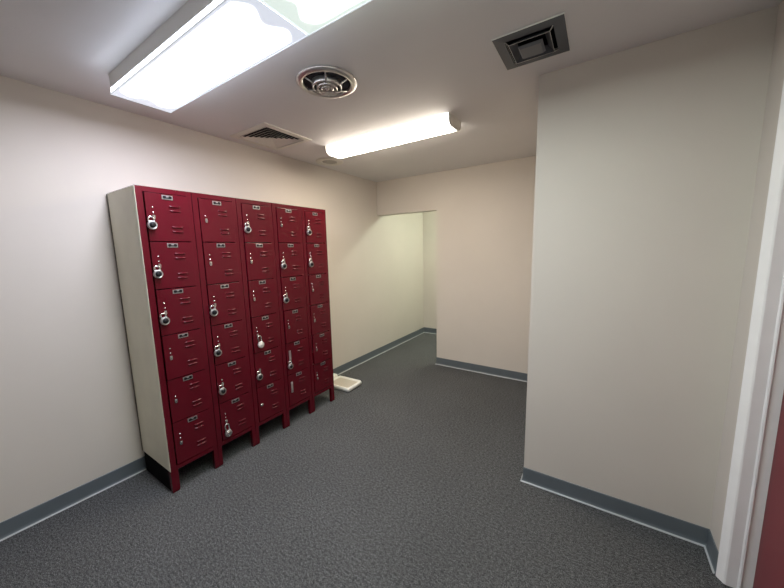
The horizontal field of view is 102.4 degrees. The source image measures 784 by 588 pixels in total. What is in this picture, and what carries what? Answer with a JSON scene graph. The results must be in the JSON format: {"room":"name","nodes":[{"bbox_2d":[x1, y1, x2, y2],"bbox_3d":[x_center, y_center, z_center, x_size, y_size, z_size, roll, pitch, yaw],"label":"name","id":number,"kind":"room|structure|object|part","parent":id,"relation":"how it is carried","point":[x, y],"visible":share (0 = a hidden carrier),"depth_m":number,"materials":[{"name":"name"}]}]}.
{"room":"changing room","nodes":[
{"label":"changing room","id":0,"kind":"room"},
{"bbox_2d":[0,75,423,522],"bbox_3d":[-1.337,-0.095,3.081,0.120,2.545,7.106,4,9,33],"label":"wall","id":1,"kind":"structure","parent":0,"point":[68,413],"depth_m":2.04,"materials":[{"name":"paint"}]},
{"bbox_2d":[0,327,423,541],"bbox_3d":[-1.254,1.119,3.211,0.018,0.100,6.866,4,9,33],"label":"baseboard","id":2,"kind":"structure","parent":1,"relation":"attached to","point":[24,520],"depth_m":2.07,"materials":[{"name":"rubber"}]},
{"bbox_2d":[0,333,731,587],"bbox_3d":[0.197,1.293,2.281,3.720,0.050,7.106,4,9,33],"label":"floor","id":3,"kind":"structure","parent":0,"point":[410,477],"depth_m":1.89,"materials":[{"name":"carpet"}]},
{"bbox_2d":[106,185,334,492],"bbox_3d":[-1.229,0.239,2.710,0.479,1.980,1.545,4,9,33],"label":"lockers","id":4,"kind":"object","parent":3,"relation":"on","point":[204,253],"visible":1,"depth_m":2.27,"materials":[{"name":"metal"}]},
{"bbox_3d":[-1.662,0.259,2.071,0.450,1.821,0.004,4,9,33],"label":"panel","id":5,"kind":"part","parent":4,"relation":"part of","materials":[{"name":"beige metal"}]},
{"bbox_2d":[147,216,157,228],"bbox_3d":[-1.432,-0.427,1.885,0.029,0.080,0.051,4,10,35],"label":"padlock","id":6,"kind":"object","parent":4,"relation":"attached to","point":[151,224],"visible":1,"depth_m":1.88,"materials":[{"name":"silver metal"}]},
{"bbox_2d":[153,265,162,277],"bbox_3d":[-1.427,-0.136,1.925,0.029,0.080,0.051,4,10,34],"label":"padlock","id":7,"kind":"object","parent":4,"relation":"attached to","point":[157,273],"visible":1,"depth_m":1.92,"materials":[{"name":"silver metal"}]},
{"bbox_2d":[160,313,169,324],"bbox_3d":[-1.416,0.155,1.970,0.029,0.079,0.051,3,9,29],"label":"padlock","id":8,"kind":"object","parent":4,"relation":"attached to","point":[165,320],"visible":1,"depth_m":1.96,"materials":[{"name":"silver metal"}]},
{"bbox_3d":[-1.398,-0.599,1.961,0.004,0.026,0.060,4,9,32],"label":"number plate","id":9,"kind":"part","parent":4,"relation":"part of","materials":[{"name":"silver metal"}]},
{"bbox_3d":[-1.400,-0.476,1.981,0.020,0.288,0.238,4,9,32],"label":"locker door","id":10,"kind":"part","parent":4,"relation":"part of","materials":[{"name":"metal"}]},
{"bbox_3d":[-1.392,-0.308,2.002,0.004,0.026,0.060,4,9,33],"label":"number plate","id":11,"kind":"part","parent":4,"relation":"part of","materials":[{"name":"silver metal"}]},
{"bbox_3d":[-1.395,-0.185,2.022,0.020,0.288,0.238,4,9,33],"label":"locker door","id":12,"kind":"part","parent":4,"relation":"part of","materials":[{"name":"metal"}]},
{"bbox_3d":[-1.453,1.248,2.110,0.031,0.156,0.044,4,9,33],"label":"leg","id":13,"kind":"part","parent":4,"relation":"part of","materials":[{"name":"metal"}]},
{"bbox_3d":[-1.388,0.106,2.062,0.020,0.288,0.238,4,9,32],"label":"locker door","id":14,"kind":"part","parent":4,"relation":"part of","materials":[{"name":"metal"}]},
{"bbox_3d":[-1.385,-0.017,2.042,0.004,0.026,0.060,4,9,32],"label":"number plate","id":15,"kind":"part","parent":4,"relation":"part of","materials":[{"name":"silver metal"}]},
{"bbox_3d":[-1.380,0.397,2.101,0.020,0.288,0.238,4,9,31],"label":"locker door","id":16,"kind":"part","parent":4,"relation":"part of","materials":[{"name":"metal"}]},
{"bbox_3d":[-1.377,0.274,2.081,0.004,0.026,0.060,4,9,31],"label":"number plate","id":17,"kind":"part","parent":4,"relation":"part of","materials":[{"name":"silver metal"}]},
{"bbox_3d":[-1.376,0.688,2.143,0.020,0.288,0.238,4,9,33],"label":"locker door","id":18,"kind":"part","parent":4,"relation":"part of","materials":[{"name":"metal"}]},
{"bbox_3d":[-1.374,0.565,2.123,0.004,0.026,0.060,4,9,33],"label":"number plate","id":19,"kind":"part","parent":4,"relation":"part of","materials":[{"name":"silver metal"}]},
{"bbox_3d":[-1.367,0.856,2.163,0.004,0.026,0.060,4,9,33],"label":"number plate","id":20,"kind":"part","parent":4,"relation":"part of","materials":[{"name":"silver metal"}]},
{"bbox_3d":[-1.370,0.979,2.183,0.020,0.288,0.238,4,9,33],"label":"locker door","id":21,"kind":"part","parent":4,"relation":"part of","materials":[{"name":"metal"}]},
{"bbox_2d":[210,305,217,315],"bbox_3d":[-1.252,0.117,2.219,0.029,0.079,0.051,5,10,36],"label":"padlock","id":22,"kind":"object","parent":4,"relation":"attached to","point":[213,312],"visible":1,"depth_m":2.21,"materials":[{"name":"silver metal"}]},
{"bbox_3d":[-1.231,-0.638,2.216,0.004,0.026,0.060,4,9,33],"label":"number plate","id":23,"kind":"part","parent":4,"relation":"part of","materials":[{"name":"silver metal"}]},
{"bbox_3d":[-1.233,-0.515,2.236,0.020,0.288,0.238,4,9,33],"label":"locker door","id":24,"kind":"part","parent":4,"relation":"part of","materials":[{"name":"metal"}]},
{"bbox_3d":[-1.297,1.212,2.346,0.031,0.156,0.058,4,9,33],"label":"leg","id":25,"kind":"part","parent":4,"relation":"part of","materials":[{"name":"metal"}]},
{"bbox_2d":[214,345,221,355],"bbox_3d":[-1.246,0.408,2.259,0.029,0.080,0.051,5,10,37],"label":"padlock","id":26,"kind":"object","parent":4,"relation":"attached to","point":[217,352],"visible":1,"depth_m":2.25,"materials":[{"name":"silver metal"}]},
{"bbox_3d":[-1.226,-0.224,2.276,0.020,0.288,0.238,4,9,32],"label":"locker door","id":27,"kind":"part","parent":4,"relation":"part of","materials":[{"name":"metal"}]},
{"bbox_2d":[219,384,225,394],"bbox_3d":[-1.237,0.698,2.306,0.029,0.079,0.052,3,9,28],"label":"padlock","id":28,"kind":"object","parent":4,"relation":"attached to","point":[222,391],"visible":1,"depth_m":2.30,"materials":[{"name":"silver metal"}]},
{"bbox_3d":[-1.220,0.067,2.316,0.020,0.288,0.238,4,9,32],"label":"locker door","id":29,"kind":"part","parent":4,"relation":"part of","materials":[{"name":"metal"}]},
{"bbox_2d":[224,423,231,436],"bbox_3d":[-1.227,1.016,2.363,0.021,0.106,0.051,3,9,28],"label":"padlock","id":30,"kind":"object","parent":4,"relation":"attached to","point":[228,432],"visible":1,"depth_m":2.36,"materials":[{"name":"silver metal"}]},
{"bbox_3d":[-1.214,0.358,2.357,0.020,0.288,0.238,4,9,32],"label":"locker door","id":31,"kind":"part","parent":4,"relation":"part of","materials":[{"name":"metal"}]},
{"bbox_3d":[-1.208,0.649,2.397,0.020,0.288,0.238,4,9,33],"label":"locker door","id":32,"kind":"part","parent":4,"relation":"part of","materials":[{"name":"metal"}]},
{"bbox_3d":[-1.202,0.940,2.438,0.020,0.288,0.238,4,9,33],"label":"locker door","id":33,"kind":"part","parent":4,"relation":"part of","materials":[{"name":"metal"}]},
{"bbox_2d":[244,222,250,232],"bbox_3d":[-1.095,-0.505,2.396,0.029,0.080,0.051,5,10,36],"label":"padlock","id":34,"kind":"object","parent":4,"relation":"attached to","point":[247,229],"visible":1,"depth_m":2.39,"materials":[{"name":"silver metal"}]},
{"bbox_3d":[-1.129,1.173,2.600,0.031,0.156,0.058,4,9,33],"label":"leg","id":35,"kind":"part","parent":4,"relation":"part of","materials":[{"name":"metal"}]},
{"bbox_3d":[-1.065,-0.554,2.490,0.020,0.288,0.238,4,9,32],"label":"locker door","id":36,"kind":"part","parent":4,"relation":"part of","materials":[{"name":"metal"}]},
{"bbox_3d":[-1.057,-0.263,2.530,0.020,0.288,0.238,4,9,32],"label":"locker door","id":37,"kind":"part","parent":4,"relation":"part of","materials":[{"name":"metal"}]},
{"bbox_2d":[257,371,262,379],"bbox_3d":[-1.070,0.660,2.559,0.029,0.079,0.051,3,9,27],"label":"padlock","id":38,"kind":"object","parent":4,"relation":"attached to","point":[259,376],"visible":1,"depth_m":2.55,"materials":[{"name":"silver metal"}]},
{"bbox_2d":[257,335,263,347],"bbox_3d":[-1.059,0.383,2.542,0.021,0.106,0.055,3,9,27],"label":"padlock","id":39,"kind":"object","parent":4,"relation":"attached to","point":[261,343],"visible":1,"depth_m":2.53,"materials":[{"name":"white metal"}]},
{"bbox_3d":[-1.050,0.028,2.570,0.020,0.288,0.238,4,9,32],"label":"locker door","id":40,"kind":"part","parent":4,"relation":"part of","materials":[{"name":"metal"}]},
{"bbox_3d":[-1.043,0.319,2.609,0.020,0.288,0.238,4,9,31],"label":"locker door","id":41,"kind":"part","parent":4,"relation":"part of","materials":[{"name":"metal"}]},
{"bbox_3d":[-1.040,0.610,2.652,0.020,0.288,0.238,4,9,33],"label":"locker door","id":42,"kind":"part","parent":4,"relation":"part of","materials":[{"name":"metal"}]},
{"bbox_3d":[-1.034,0.901,2.692,0.020,0.288,0.238,4,9,33],"label":"locker door","id":43,"kind":"part","parent":4,"relation":"part of","materials":[{"name":"metal"}]},
{"bbox_2d":[281,260,286,268],"bbox_3d":[-0.921,-0.253,2.693,0.029,0.080,0.051,4,9,31],"label":"padlock","id":44,"kind":"object","parent":4,"relation":"attached to","point":[283,265],"visible":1,"depth_m":2.68,"materials":[{"name":"silver metal"}]},
{"bbox_2d":[283,294,288,302],"bbox_3d":[-0.914,0.039,2.730,0.029,0.079,0.051,5,10,38],"label":"padlock","id":45,"kind":"object","parent":4,"relation":"attached to","point":[286,299],"visible":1,"depth_m":2.72,"materials":[{"name":"silver metal"}]},
{"bbox_3d":[-0.961,1.134,2.855,0.031,0.156,0.058,4,9,33],"label":"leg","id":46,"kind":"part","parent":4,"relation":"part of","materials":[{"name":"metal"}]},
{"bbox_3d":[-0.896,-0.593,2.745,0.020,0.288,0.238,4,9,32],"label":"locker door","id":47,"kind":"part","parent":4,"relation":"part of","materials":[{"name":"metal"}]},
{"bbox_2d":[288,360,292,368],"bbox_3d":[-0.902,0.631,2.815,0.029,0.080,0.051,3,9,26],"label":"padlock","id":48,"kind":"object","parent":4,"relation":"attached to","point":[290,365],"visible":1,"depth_m":2.80,"materials":[{"name":"silver metal"}]},
{"bbox_3d":[-0.891,-0.302,2.786,0.020,0.288,0.238,4,9,33],"label":"locker door","id":49,"kind":"part","parent":4,"relation":"part of","materials":[{"name":"metal"}]},
{"bbox_3d":[-0.884,-0.011,2.825,0.020,0.288,0.238,4,9,32],"label":"locker door","id":50,"kind":"part","parent":4,"relation":"part of","materials":[{"name":"metal"}]},
{"bbox_3d":[-0.875,0.280,2.864,0.020,0.288,0.238,4,9,31],"label":"locker door","id":51,"kind":"part","parent":4,"relation":"part of","materials":[{"name":"metal"}]},
{"bbox_3d":[-0.872,0.571,2.907,0.020,0.288,0.238,4,9,33],"label":"locker door","id":52,"kind":"part","parent":4,"relation":"part of","materials":[{"name":"metal"}]},
{"bbox_3d":[-0.866,0.862,2.947,0.020,0.288,0.238,4,9,33],"label":"locker door","id":53,"kind":"part","parent":4,"relation":"part of","materials":[{"name":"metal"}]},
{"bbox_2d":[307,226,311,234],"bbox_3d":[-0.760,-0.582,2.906,0.029,0.079,0.051,5,10,36],"label":"padlock","id":54,"kind":"object","parent":4,"relation":"attached to","point":[309,232],"visible":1,"depth_m":2.90,"materials":[{"name":"silver metal"}]},
{"bbox_3d":[-0.793,1.095,3.110,0.031,0.156,0.058,4,9,33],"label":"leg","id":55,"kind":"part","parent":4,"relation":"part of","materials":[{"name":"metal"}]},
{"bbox_3d":[-0.729,-0.632,3.000,0.020,0.288,0.238,4,9,33],"label":"locker door","id":56,"kind":"part","parent":4,"relation":"part of","materials":[{"name":"metal"}]},
{"bbox_3d":[-0.723,-0.341,3.040,0.020,0.288,0.238,4,9,33],"label":"locker door","id":57,"kind":"part","parent":4,"relation":"part of","materials":[{"name":"metal"}]},
{"bbox_3d":[-0.716,-0.050,3.080,0.020,0.288,0.238,4,9,32],"label":"locker door","id":58,"kind":"part","parent":4,"relation":"part of","materials":[{"name":"metal"}]},
{"bbox_3d":[-0.709,0.241,3.120,0.020,0.288,0.238,4,9,32],"label":"locker door","id":59,"kind":"part","parent":4,"relation":"part of","materials":[{"name":"metal"}]},
{"bbox_3d":[-0.700,0.533,3.158,0.020,0.288,0.238,3,9,30],"label":"locker door","id":60,"kind":"part","parent":4,"relation":"part of","materials":[{"name":"metal"}]},
{"bbox_3d":[-0.698,0.823,3.201,0.020,0.288,0.238,4,9,33],"label":"locker door","id":61,"kind":"part","parent":4,"relation":"part of","materials":[{"name":"metal"}]},
{"bbox_3d":[-0.637,1.059,3.346,0.031,0.156,0.044,4,9,33],"label":"leg","id":62,"kind":"part","parent":4,"relation":"part of","materials":[{"name":"metal"}]},
{"bbox_2d":[333,373,361,391],"bbox_3d":[-0.612,1.045,3.749,0.451,0.072,0.264,4,9,31],"label":"bathroom scale","id":63,"kind":"object","parent":3,"relation":"on","point":[347,384],"visible":0.7,"depth_m":3.70,"materials":[{"name":"white plastic"}]},
{"bbox_2d":[0,0,781,181],"bbox_3d":[0.143,-1.267,1.926,3.720,0.030,7.106,4,9,33],"label":"ceiling","id":64,"kind":"structure","parent":0,"point":[410,61],"depth_m":1.64,"materials":[{"name":"paint"}]},
{"bbox_2d":[109,0,307,112],"bbox_3d":[-0.936,-1.117,1.491,1.230,0.102,0.292,4,9,33],"label":"ceiling light","id":65,"kind":"object","parent":64,"relation":"attached to","point":[204,45],"visible":0.91,"depth_m":1.38,"materials":[{"name":"white plastic"}]},
{"bbox_2d":[230,122,311,150],"bbox_3d":[-1.028,-1.380,2.683,0.472,0.113,0.472,4,9,33],"label":"ceiling vent","id":66,"kind":"object","parent":64,"relation":"in","point":[264,134],"visible":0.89,"depth_m":2.75,"materials":[{"name":"beige metal"}]},
{"bbox_2d":[260,0,372,35],"bbox_3d":[0.097,-1.046,0.821,1.230,0.102,0.292,4,9,33],"label":"ceiling light","id":67,"kind":"object","parent":64,"relation":"attached to","point":[310,16],"visible":1,"depth_m":1.15,"materials":[{"name":"white plastic"}]},
{"bbox_2d":[296,65,356,97],"bbox_3d":[-0.376,-1.204,1.829,0.348,0.046,0.348,4,9,33],"label":"ceiling vent","id":68,"kind":"object","parent":64,"relation":"in","point":[323,81],"visible":1,"depth_m":1.78,"materials":[{"name":"grey metal"}]},
{"bbox_2d":[316,158,342,165],"bbox_3d":[-0.679,-1.438,3.435,0.300,0.009,0.300,4,9,33],"label":"ceiling speaker","id":69,"kind":"object","parent":64,"relation":"attached to","point":[322,161],"visible":0.99,"depth_m":3.41,"materials":[{"name":"beige metal"}]},
{"bbox_2d":[322,160,336,163],"bbox_3d":[-0.679,-1.438,3.434,0.158,0.008,0.158,4,9,33],"label":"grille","id":70,"kind":"object","parent":69,"relation":"attached to","point":[323,161],"depth_m":3.44,"materials":[{"name":"grey"}]},
{"bbox_2d":[325,112,460,158],"bbox_3d":[-0.044,-1.314,2.691,1.240,0.076,0.216,4,9,33],"label":"ceiling light","id":71,"kind":"object","parent":64,"relation":"attached to","point":[444,123],"visible":1,"depth_m":2.56,"materials":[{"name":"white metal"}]},
{"bbox_2d":[491,12,569,70],"bbox_3d":[0.676,-1.244,1.520,0.303,0.136,0.303,4,9,33],"label":"ceiling vent","id":72,"kind":"object","parent":64,"relation":"in","point":[537,41],"visible":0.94,"depth_m":1.52,"materials":[{"name":"grey metal"}]},
{"bbox_3d":[0.678,-1.182,1.528,0.108,0.011,0.108,4,9,33],"label":"plate","id":73,"kind":"part","parent":72,"relation":"part of","materials":[{"name":"grey metal"}]},
{"bbox_2d":[423,211,436,328],"bbox_3d":[1.623,-0.465,5.290,2.394,2.545,0.120,4,9,33],"label":"wall","id":74,"kind":"structure","parent":0,"point":[429,218],"depth_m":5.83,"materials":[{"name":"paint"}]},
{"bbox_2d":[424,327,436,333],"bbox_3d":[1.611,0.755,5.401,2.394,0.100,0.018,4,9,33],"label":"baseboard","id":75,"kind":"structure","parent":74,"relation":"attached to","point":[426,330],"depth_m":5.98,"materials":[{"name":"rubber"}]},
{"bbox_2d":[376,156,535,373],"bbox_3d":[0.836,-0.283,4.098,2.394,2.545,0.110,4,9,33],"label":"wall partition","id":76,"kind":"structure","parent":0,"point":[485,212],"depth_m":3.86,"materials":[{"name":"paint"}]},
{"bbox_2d":[436,357,527,381],"bbox_3d":[1.249,0.955,4.015,1.471,0.100,0.146,4,9,33],"label":"baseboard","id":77,"kind":"structure","parent":76,"relation":"attached to","point":[514,375],"depth_m":4.00,"materials":[{"name":"rubber"}]},
{"bbox_2d":[524,5,778,528],"bbox_3d":[2.268,-0.162,3.005,1.206,2.545,3.277,4,9,33],"label":"wall","id":78,"kind":"structure","parent":0,"point":[647,155],"depth_m":1.66,"materials":[{"name":"paint"}]},
{"bbox_2d":[520,466,718,573],"bbox_3d":[1.689,1.149,2.540,0.927,0.100,1.901,4,9,33],"label":"baseboard","id":79,"kind":"structure","parent":78,"relation":"attached to","point":[690,532],"depth_m":1.82,"materials":[{"name":"rubber"}]},
{"bbox_2d":[710,0,783,551],"bbox_3d":[0.741,0.306,-0.135,0.297,2.545,3.709,4,9,33],"label":"wall","id":80,"kind":"structure","parent":0,"point":[776,77],"depth_m":1.40,"materials":[{"name":"paint"}]},
{"bbox_2d":[716,81,783,587],"bbox_3d":[1.307,0.306,0.893,0.147,2.239,1.031,4,9,33],"label":"door frame","id":81,"kind":"structure","parent":80,"relation":"in","point":[751,548],"depth_m":1.32,"materials":[{"name":"white paint"}]}
]}

